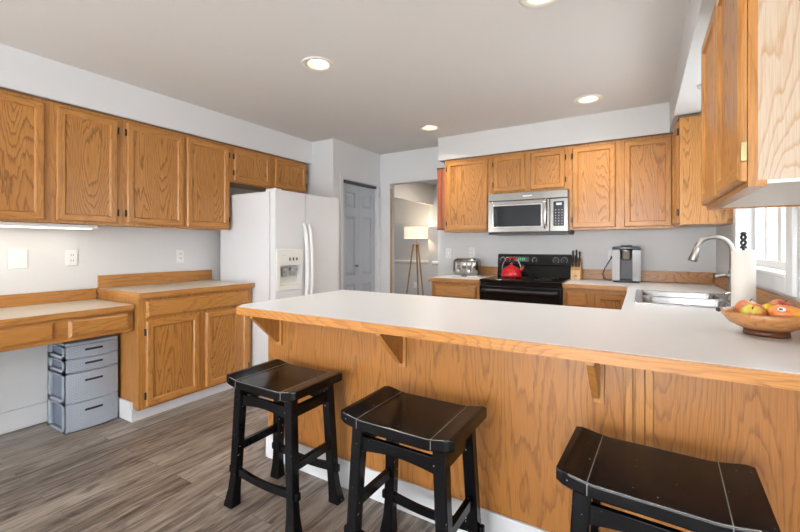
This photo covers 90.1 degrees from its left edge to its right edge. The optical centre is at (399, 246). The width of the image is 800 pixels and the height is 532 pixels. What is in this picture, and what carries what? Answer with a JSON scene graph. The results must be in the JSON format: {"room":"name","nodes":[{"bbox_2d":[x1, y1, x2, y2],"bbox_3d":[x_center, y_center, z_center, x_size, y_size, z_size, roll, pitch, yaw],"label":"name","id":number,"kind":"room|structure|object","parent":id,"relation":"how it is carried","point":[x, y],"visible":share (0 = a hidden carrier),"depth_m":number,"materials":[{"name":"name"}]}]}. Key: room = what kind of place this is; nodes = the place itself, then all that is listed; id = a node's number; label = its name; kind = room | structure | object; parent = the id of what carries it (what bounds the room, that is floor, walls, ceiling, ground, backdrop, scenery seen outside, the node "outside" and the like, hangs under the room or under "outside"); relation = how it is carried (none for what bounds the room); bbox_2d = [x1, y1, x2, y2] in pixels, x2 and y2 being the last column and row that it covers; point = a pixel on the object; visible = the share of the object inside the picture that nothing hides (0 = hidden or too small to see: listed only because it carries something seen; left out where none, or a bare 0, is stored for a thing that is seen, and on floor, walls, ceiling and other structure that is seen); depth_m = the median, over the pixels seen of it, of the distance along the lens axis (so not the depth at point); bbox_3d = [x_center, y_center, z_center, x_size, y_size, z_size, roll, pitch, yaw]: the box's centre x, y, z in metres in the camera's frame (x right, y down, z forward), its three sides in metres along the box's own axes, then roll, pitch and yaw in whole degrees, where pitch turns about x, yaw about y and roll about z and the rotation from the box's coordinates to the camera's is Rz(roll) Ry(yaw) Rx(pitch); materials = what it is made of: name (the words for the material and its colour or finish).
{"room":"kitchen","nodes":[
{"label":"kitchen","id":0,"kind":"room"},
{"bbox_2d":[0,187,259,412],"bbox_3d":[-2.886,0.015,2.315,0.120,2.443,7.973,0,0,31],"label":"wall","id":1,"kind":"structure","parent":0,"point":[104,250],"depth_m":2.95,"materials":[{"name":"paint"}]},
{"bbox_2d":[8,250,26,268],"bbox_3d":[-2.580,0.086,2.697,0.007,0.125,0.095,0,0,31],"label":"wall plate","id":2,"kind":"object","parent":1,"relation":"attached to","point":[16,258],"visible":1,"depth_m":2.69,"materials":[{"name":"white plastic"}]},
{"bbox_2d":[0,401,47,434],"bbox_3d":[-3.599,1.166,1.009,0.014,0.140,4.800,0,0,31],"label":"baseboard","id":3,"kind":"structure","parent":1,"relation":"attached to","point":[27,416],"depth_m":2.71,"materials":[{"name":"white"}]},
{"bbox_2d":[0,288,95,307],"bbox_3d":[-2.736,0.362,2.426,0.019,0.082,1.519,0,0,31],"label":"backsplash","id":4,"kind":"structure","parent":1,"relation":"attached to","point":[12,300],"depth_m":2.81,"materials":[{"name":"brown wood"}]},
{"bbox_2d":[0,87,121,225],"bbox_3d":[-2.414,-0.553,2.646,0.341,0.799,0.887,0,0,31],"label":"upper cabinet","id":5,"kind":"object","parent":1,"relation":"attached to","point":[60,162],"visible":1,"depth_m":2.61,"materials":[{"name":"brown wood"}]},
{"bbox_2d":[0,221,97,229],"bbox_3d":[-2.404,-0.138,2.624,0.110,0.031,0.680,0,0,31],"label":"light","id":6,"kind":"object","parent":5,"relation":"attached to","point":[2,224],"visible":1,"depth_m":2.64,"materials":[{"name":"white plastic"}]},
{"bbox_2d":[66,250,77,265],"bbox_3d":[-2.424,0.084,2.951,0.010,0.116,0.072,0,0,31],"label":"wall outlet","id":7,"kind":"object","parent":1,"relation":"attached to","point":[71,255],"visible":1,"depth_m":2.95,"materials":[{"name":"white plastic"}]},
{"bbox_2d":[97,270,211,287],"bbox_3d":[-2.089,0.275,3.494,0.019,0.098,0.952,0,0,31],"label":"backsplash","id":8,"kind":"structure","parent":1,"relation":"attached to","point":[120,280],"depth_m":3.42,"materials":[{"name":"brown wood"}]},
{"bbox_2d":[111,117,229,229],"bbox_3d":[-1.949,-0.553,3.415,0.341,0.799,0.908,0,0,31],"label":"upper cabinet","id":9,"kind":"object","parent":1,"relation":"attached to","point":[171,179],"visible":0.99,"depth_m":3.27,"materials":[{"name":"brown wood"}]},
{"bbox_2d":[176,250,183,261],"bbox_3d":[-2.005,0.088,3.644,0.010,0.116,0.072,0,0,31],"label":"wall outlet","id":10,"kind":"object","parent":1,"relation":"attached to","point":[179,253],"visible":1,"depth_m":3.64,"materials":[{"name":"white plastic"}]},
{"bbox_2d":[230,144,306,193],"bbox_3d":[-1.459,-0.777,4.225,0.341,0.351,0.984,0,0,31],"label":"upper cabinet","id":11,"kind":"object","parent":1,"relation":"attached to","point":[250,169],"visible":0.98,"depth_m":4.07,"materials":[{"name":"brown wood"}]},
{"bbox_2d":[0,44,311,164],"bbox_3d":[-2.129,-1.081,3.118,0.344,0.253,3.730,0,0,31],"label":"soffit","id":12,"kind":"structure","parent":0,"point":[21,71],"depth_m":2.99,"materials":[{"name":"paint"}]},
{"bbox_2d":[0,387,434,531],"bbox_3d":[-1.330,1.286,3.131,6.898,0.100,11.220,0,0,31],"label":"floor","id":13,"kind":"structure","parent":0,"point":[166,471],"depth_m":2.08,"materials":[{"name":"brown wood"}]},
{"bbox_2d":[0,288,134,352],"bbox_3d":[-2.488,0.778,2.276,0.598,0.915,1.519,0,0,31],"label":"desk","id":14,"kind":"object","parent":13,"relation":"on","point":[27,320],"visible":1,"depth_m":2.55,"materials":[{"name":"beige laminate"}]},
{"bbox_2d":[48,334,117,434],"bbox_3d":[-2.231,0.939,2.820,0.318,0.594,0.309,0,0,31],"label":"drawer unit","id":15,"kind":"object","parent":13,"relation":"on","point":[82,373],"visible":0.91,"depth_m":2.72,"materials":[{"name":"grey plastic"}]},
{"bbox_2d":[98,288,250,422],"bbox_3d":[-1.834,0.802,3.328,0.628,0.868,0.952,0,0,31],"label":"base cabinet","id":16,"kind":"object","parent":13,"relation":"on","point":[179,350],"visible":0.73,"depth_m":3.02,"materials":[{"name":"brown wood"}]},
{"bbox_2d":[96,270,254,298],"bbox_3d":[-1.824,0.296,3.329,0.644,0.140,0.960,0,0,31],"label":"countertop","id":17,"kind":"structure","parent":16,"relation":"on","point":[157,284],"depth_m":3.26,"materials":[{"name":"beige laminate"}]},
{"bbox_2d":[220,188,338,365],"bbox_3d":[-1.158,0.357,4.007,0.838,1.734,0.858,0,0,31],"label":"refrigerator","id":18,"kind":"object","parent":13,"relation":"on","point":[284,243],"visible":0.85,"depth_m":3.68,"materials":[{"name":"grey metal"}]},
{"bbox_2d":[223,359,344,531],"bbox_3d":[-0.557,0.924,1.929,0.474,0.623,0.336,0,0,31],"label":"bar stool","id":19,"kind":"object","parent":13,"relation":"on","point":[285,383],"visible":1,"depth_m":1.89,"materials":[{"name":"black paint"}]},
{"bbox_2d":[341,386,486,531],"bbox_3d":[0.055,0.924,1.510,0.474,0.623,0.336,0,0,31],"label":"bar stool","id":20,"kind":"object","parent":13,"relation":"on","point":[445,429],"visible":1,"depth_m":1.47,"materials":[{"name":"black paint"}]},
{"bbox_2d":[404,226,427,295],"bbox_3d":[0.314,0.429,7.828,0.472,1.617,0.470,0,0,31],"label":"floor lamp","id":21,"kind":"object","parent":13,"relation":"on","point":[415,232],"visible":0.97,"depth_m":7.72,"materials":[{"name":"beige fabric"}]},
{"bbox_2d":[432,281,479,299],"bbox_3d":[0.711,0.802,4.302,0.534,0.868,0.625,0,0,31],"label":"base cabinet","id":22,"kind":"object","parent":13,"relation":"on","point":[439,289],"visible":0.19,"depth_m":4.03,"materials":[{"name":"brown wood"}]},
{"bbox_2d":[429,266,497,283],"bbox_3d":[0.701,0.296,4.304,0.558,0.140,0.631,0,0,31],"label":"countertop","id":23,"kind":"structure","parent":22,"relation":"on","point":[486,271],"depth_m":4.17,"materials":[{"name":"white laminate"}]},
{"bbox_2d":[453,258,480,276],"bbox_3d":[0.729,0.227,4.362,0.275,0.194,0.202,0,0,31],"label":"toaster","id":24,"kind":"object","parent":23,"relation":"on","point":[467,267],"visible":1,"depth_m":4.29,"materials":[{"name":"silver metal"}]},
{"bbox_2d":[249,316,799,531],"bbox_3d":[0.388,0.802,1.948,2.447,0.868,0.900,0,0,31],"label":"base cabinet","id":25,"kind":"object","parent":13,"relation":"on","point":[535,404],"visible":0.42,"depth_m":1.57,"materials":[{"name":"brown wood"}]},
{"bbox_2d":[236,269,799,390],"bbox_3d":[0.897,0.296,2.815,2.476,0.140,2.976,0,0,31],"label":"countertop","id":26,"kind":"structure","parent":25,"relation":"on","point":[688,341],"depth_m":1.65,"materials":[{"name":"white laminate"}]},
{"bbox_2d":[571,258,582,279],"bbox_3d":[1.730,0.221,3.914,0.092,0.205,0.131,0,0,31],"label":"knife block","id":27,"kind":"object","parent":26,"relation":"on","point":[576,272],"visible":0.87,"depth_m":3.87,"materials":[{"name":"brown wood"}]},
{"bbox_2d":[602,245,640,282],"bbox_3d":[2.044,0.157,3.692,0.319,0.333,0.267,0,0,31],"label":"coffee maker","id":28,"kind":"object","parent":26,"relation":"on","point":[626,259],"visible":1,"depth_m":3.60,"materials":[{"name":"grey metal"}]},
{"bbox_2d":[613,279,639,282],"bbox_3d":[2.039,0.310,3.599,0.208,0.026,0.099,0,0,31],"label":"drip tray","id":29,"kind":"object","parent":28,"relation":"on","point":[614,280],"depth_m":3.56,"materials":[{"name":"silver plastic"}]},
{"bbox_2d":[635,290,730,308],"bbox_3d":[1.771,0.413,2.469,0.545,0.190,0.790,0,0,31],"label":"sink","id":30,"kind":"object","parent":26,"relation":"in","point":[654,297],"visible":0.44,"depth_m":2.50,"materials":[{"name":"silver metal"}]},
{"bbox_2d":[688,235,734,300],"bbox_3d":[1.871,0.124,2.388,0.238,0.387,0.073,0,0,31],"label":"faucet","id":31,"kind":"object","parent":26,"relation":"on","point":[694,255],"visible":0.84,"depth_m":2.36,"materials":[{"name":"silver metal"}]},
{"bbox_2d":[740,232,746,249],"bbox_3d":[1.633,0.128,1.899,0.140,0.394,0.140,0,0,31],"label":"paper towel holder","id":32,"kind":"object","parent":26,"relation":"on","point":[743,246],"visible":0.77,"depth_m":1.89,"materials":[{"name":"black metal"}]},
{"bbox_2d":[731,250,755,305],"bbox_3d":[1.633,0.165,1.899,0.091,0.292,0.091,0,0,31],"label":"paper towel roll","id":33,"kind":"object","parent":32,"relation":"on","point":[743,262],"visible":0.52,"depth_m":1.86,"materials":[{"name":"white paper"}]},
{"bbox_2d":[716,306,799,337],"bbox_3d":[1.343,0.281,1.472,0.276,0.085,0.266,0,0,31],"label":"fruit bowl","id":34,"kind":"object","parent":26,"relation":"on","point":[756,325],"visible":0.87,"depth_m":1.41,"materials":[{"name":"brown wood"}]},
{"bbox_2d":[734,299,756,312],"bbox_3d":[1.337,0.238,1.538,0.078,0.076,0.077,0,0,-36],"label":"apple","id":35,"kind":"object","parent":34,"relation":"in","point":[739,304],"visible":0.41,"depth_m":1.53,"materials":[{"name":"red food"}]},
{"bbox_2d":[739,303,767,315],"bbox_3d":[1.285,0.244,1.454,0.074,0.076,0.078,0,0,-37],"label":"apple","id":36,"kind":"object","parent":34,"relation":"in","point":[750,308],"visible":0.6,"depth_m":1.43,"materials":[{"name":"yellow food"}]},
{"bbox_2d":[762,304,771,310],"bbox_3d":[1.351,0.238,1.468,0.044,0.055,0.044,0,0,31],"label":"lemon","id":37,"kind":"object","parent":34,"relation":"in","point":[766,306],"visible":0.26,"depth_m":1.46,"materials":[{"name":"yellow food"}]},
{"bbox_2d":[768,299,791,305],"bbox_3d":[1.414,0.231,1.488,0.073,0.070,0.073,0,0,39],"label":"apple","id":38,"kind":"object","parent":34,"relation":"in","point":[776,301],"visible":0.31,"depth_m":1.47,"materials":[{"name":"red food"}]},
{"bbox_2d":[767,305,799,317],"bbox_3d":[1.368,0.241,1.405,0.111,0.067,0.079,0,0,31],"label":"mango","id":39,"kind":"object","parent":34,"relation":"in","point":[775,310],"visible":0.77,"depth_m":1.39,"materials":[{"name":"orange food"}]},
{"bbox_2d":[480,254,571,304],"bbox_3d":[1.234,0.658,3.917,0.748,1.155,0.710,0,0,31],"label":"stove","id":40,"kind":"object","parent":13,"relation":"on","point":[542,279],"visible":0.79,"depth_m":3.81,"materials":[{"name":"black metal"}]},
{"bbox_2d":[501,257,523,277],"bbox_3d":[1.124,0.209,4.030,0.206,0.208,0.206,0,0,-8],"label":"kettle","id":41,"kind":"object","parent":40,"relation":"on","point":[511,271],"visible":0.99,"depth_m":3.96,"materials":[{"name":"red metal"}]},
{"bbox_2d":[480,275,570,284],"bbox_3d":[1.241,0.325,3.929,0.748,0.022,0.582,0,0,31],"label":"cooktop","id":42,"kind":"object","parent":40,"relation":"in","point":[525,279],"depth_m":3.79,"materials":[{"name":"black glass"}]},
{"bbox_2d":[563,288,626,309],"bbox_3d":[1.812,0.802,3.636,0.520,0.868,0.625,0,0,31],"label":"base cabinet","id":43,"kind":"object","parent":13,"relation":"on","point":[606,299],"visible":0.23,"depth_m":3.39,"materials":[{"name":"brown wood"}]},
{"bbox_2d":[556,426,780,531],"bbox_3d":[0.711,0.924,1.111,0.474,0.623,0.336,0,0,34],"label":"bar stool","id":44,"kind":"object","parent":13,"relation":"on","point":[694,494],"visible":1,"depth_m":1.06,"materials":[{"name":"black paint"}]},
{"bbox_2d":[306,138,379,291],"bbox_3d":[-0.787,0.015,5.031,0.660,2.443,0.933,0,0,31],"label":"wall","id":45,"kind":"structure","parent":0,"point":[332,157],"depth_m":4.61,"materials":[{"name":"paint"}]},
{"bbox_2d":[340,173,379,291],"bbox_3d":[-0.502,0.200,4.918,0.084,2.073,0.812,0,0,31],"label":"door","id":46,"kind":"structure","parent":45,"relation":"in","point":[357,200],"depth_m":4.92,"materials":[{"name":"white wood"}]},
{"bbox_2d":[0,0,688,184],"bbox_3d":[-1.330,-1.213,3.131,6.898,0.012,11.220,0,0,31],"label":"ceiling","id":47,"kind":"structure","parent":0,"point":[459,67],"depth_m":2.52,"materials":[{"name":"paint"}]},
{"bbox_2d":[302,56,334,71],"bbox_3d":[-0.540,-1.254,2.641,0.216,0.111,0.216,0,0,31],"label":"recessed light","id":48,"kind":"object","parent":47,"relation":"in","point":[314,63],"visible":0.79,"depth_m":2.67,"materials":[{"name":"beige plastic"}]},
{"bbox_2d":[419,125,439,130],"bbox_3d":[0.301,-1.254,4.061,0.216,0.111,0.216,0,0,31],"label":"recessed light","id":49,"kind":"object","parent":47,"relation":"in","point":[423,127],"visible":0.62,"depth_m":4.10,"materials":[{"name":"beige"}]},
{"bbox_2d":[518,0,558,7],"bbox_3d":[0.677,-1.254,1.911,0.216,0.111,0.216,0,0,31],"label":"recessed light","id":50,"kind":"object","parent":47,"relation":"in","point":[526,3],"visible":1,"depth_m":1.98,"materials":[{"name":"beige plastic"}]},
{"bbox_2d":[574,94,602,103],"bbox_3d":[1.543,-1.254,3.274,0.216,0.111,0.216,0,0,31],"label":"recessed light","id":51,"kind":"object","parent":47,"relation":"in","point":[592,98],"visible":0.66,"depth_m":3.30,"materials":[{"name":"beige plastic"}]},
{"bbox_2d":[394,199,427,295],"bbox_3d":[-0.335,0.015,8.911,2.600,2.443,0.100,0,0,31],"label":"wall","id":52,"kind":"structure","parent":0,"point":[406,213],"depth_m":8.54,"materials":[{"name":"grey paint"}]},
{"bbox_2d":[394,260,427,263],"bbox_3d":[-0.322,0.326,8.826,2.490,0.070,0.029,0,0,31],"label":"trim","id":53,"kind":"structure","parent":52,"relation":"attached to","point":[395,261],"depth_m":8.50,"materials":[{"name":"white"}]},
{"bbox_2d":[394,182,432,204],"bbox_3d":[-0.059,0.015,6.760,0.100,2.443,2.555,0,0,31],"label":"ceiling","id":54,"kind":"structure","parent":0,"point":[422,193],"depth_m":7.24,"materials":[{"name":"grey paint"}]},
{"bbox_2d":[428,184,437,295],"bbox_3d":[1.740,0.015,7.222,2.700,2.443,0.100,0,0,31],"label":"wall","id":55,"kind":"structure","parent":0,"point":[432,209],"depth_m":7.83,"materials":[{"name":"grey paint"}]},
{"bbox_2d":[380,146,715,292],"bbox_3d":[1.039,0.015,4.535,4.298,2.443,0.110,0,0,31],"label":"wall","id":56,"kind":"structure","parent":0,"point":[661,249],"depth_m":4.24,"materials":[{"name":"paint"}]},
{"bbox_2d":[389,184,393,292],"bbox_3d":[-0.108,0.213,5.231,0.012,2.046,0.112,0,0,31],"label":"trim","id":57,"kind":"structure","parent":56,"relation":"attached to","point":[391,186],"depth_m":5.24,"materials":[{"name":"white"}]},
{"bbox_2d":[446,249,450,258],"bbox_3d":[0.573,0.086,4.742,0.072,0.116,0.017,0,0,31],"label":"light switch","id":58,"kind":"object","parent":56,"relation":"attached to","point":[448,251],"visible":1,"depth_m":4.74,"materials":[{"name":"white plastic"}]},
{"bbox_2d":[444,155,489,232],"bbox_3d":[0.793,-0.553,4.416,0.515,0.799,0.345,0,0,31],"label":"upper cabinet","id":59,"kind":"object","parent":56,"relation":"attached to","point":[467,180],"visible":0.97,"depth_m":4.27,"materials":[{"name":"brown wood"}]},
{"bbox_2d":[437,167,444,229],"bbox_3d":[0.537,-0.537,4.614,0.122,0.698,0.266,0,0,31],"label":"wall rack","id":60,"kind":"object","parent":59,"relation":"attached to","point":[440,171],"visible":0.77,"depth_m":4.51,"materials":[{"name":"red wood"}]},
{"bbox_2d":[469,248,474,257],"bbox_3d":[0.827,0.071,4.592,0.072,0.116,0.010,0,0,31],"label":"wall outlet","id":61,"kind":"object","parent":56,"relation":"attached to","point":[471,250],"visible":1,"depth_m":4.59,"materials":[{"name":"white plastic"}]},
{"bbox_2d":[480,266,497,275],"bbox_3d":[0.867,0.275,4.562,0.540,0.098,0.019,0,0,31],"label":"backsplash","id":62,"kind":"structure","parent":56,"relation":"attached to","point":[485,270],"depth_m":4.47,"materials":[{"name":"brown wood"}]},
{"bbox_2d":[490,145,568,193],"bbox_3d":[1.341,-0.746,4.084,0.764,0.414,0.345,0,0,31],"label":"upper cabinet","id":63,"kind":"object","parent":56,"relation":"attached to","point":[542,169],"visible":0.98,"depth_m":3.94,"materials":[{"name":"brown wood"}]},
{"bbox_2d":[488,189,573,235],"bbox_3d":[1.316,-0.324,4.035,0.762,0.412,0.454,0,0,31],"label":"microwave","id":64,"kind":"object","parent":63,"relation":"attached to","point":[534,212],"visible":0.98,"depth_m":3.87,"materials":[{"name":"grey metal"}]},
{"bbox_2d":[608,249,612,260],"bbox_3d":[2.046,0.086,3.854,0.072,0.116,0.010,0,0,31],"label":"wall outlet","id":65,"kind":"object","parent":56,"relation":"attached to","point":[609,250],"visible":0.36,"depth_m":3.86,"materials":[{"name":"white plastic"}]},
{"bbox_2d":[569,132,673,230],"bbox_3d":[2.018,-0.553,3.675,0.816,0.799,0.345,0,0,31],"label":"upper cabinet","id":66,"kind":"object","parent":56,"relation":"attached to","point":[623,183],"visible":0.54,"depth_m":3.53,"materials":[{"name":"brown wood"}]},
{"bbox_2d":[583,269,712,283],"bbox_3d":[2.225,0.275,3.740,1.120,0.098,0.019,0,0,31],"label":"backsplash","id":67,"kind":"structure","parent":56,"relation":"attached to","point":[650,276],"depth_m":3.62,"materials":[{"name":"brown wood"}]},
{"bbox_2d":[438,102,669,162],"bbox_3d":[1.577,-1.081,3.947,2.490,0.253,0.339,0,0,31],"label":"soffit","id":68,"kind":"structure","parent":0,"point":[649,119],"depth_m":3.77,"materials":[{"name":"white paint"}]},
{"bbox_2d":[670,0,715,131],"bbox_3d":[1.557,-1.081,1.848,0.350,0.253,3.274,0,0,31],"label":"soffit","id":69,"kind":"structure","parent":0,"point":[685,99],"depth_m":2.18,"materials":[{"name":"white paint"}]},
{"bbox_2d":[716,207,799,301],"bbox_3d":[0.754,0.015,0.048,0.140,2.443,7.863,0,0,31],"label":"wall","id":70,"kind":"structure","parent":0,"point":[746,216],"depth_m":2.63,"materials":[{"name":"paint"}]},
{"bbox_2d":[672,113,732,227],"bbox_3d":[2.281,-0.548,3.032,0.333,0.788,0.511,0,0,31],"label":"upper cabinet","id":71,"kind":"object","parent":70,"relation":"attached to","point":[687,209],"visible":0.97,"depth_m":2.87,"materials":[{"name":"brown wood"}]},
{"bbox_2d":[701,0,799,209],"bbox_3d":[1.222,-0.514,1.283,0.333,0.720,0.779,0,0,31],"label":"upper cabinet","id":72,"kind":"object","parent":70,"relation":"attached to","point":[750,50],"visible":1,"depth_m":1.04,"materials":[{"name":"brown wood"}]},
{"bbox_2d":[713,273,799,308],"bbox_3d":[1.952,0.275,2.185,0.018,0.098,2.960,0,0,31],"label":"backsplash","id":73,"kind":"structure","parent":70,"relation":"attached to","point":[763,297],"depth_m":2.05,"materials":[{"name":"brown wood"}]},
{"bbox_2d":[733,207,797,296],"bbox_3d":[2.006,-0.361,2.154,0.147,1.145,1.253,0,0,31],"label":"window","id":74,"kind":"structure","parent":70,"relation":"in","point":[780,275],"depth_m":2.11,"materials":[{"name":"white"}]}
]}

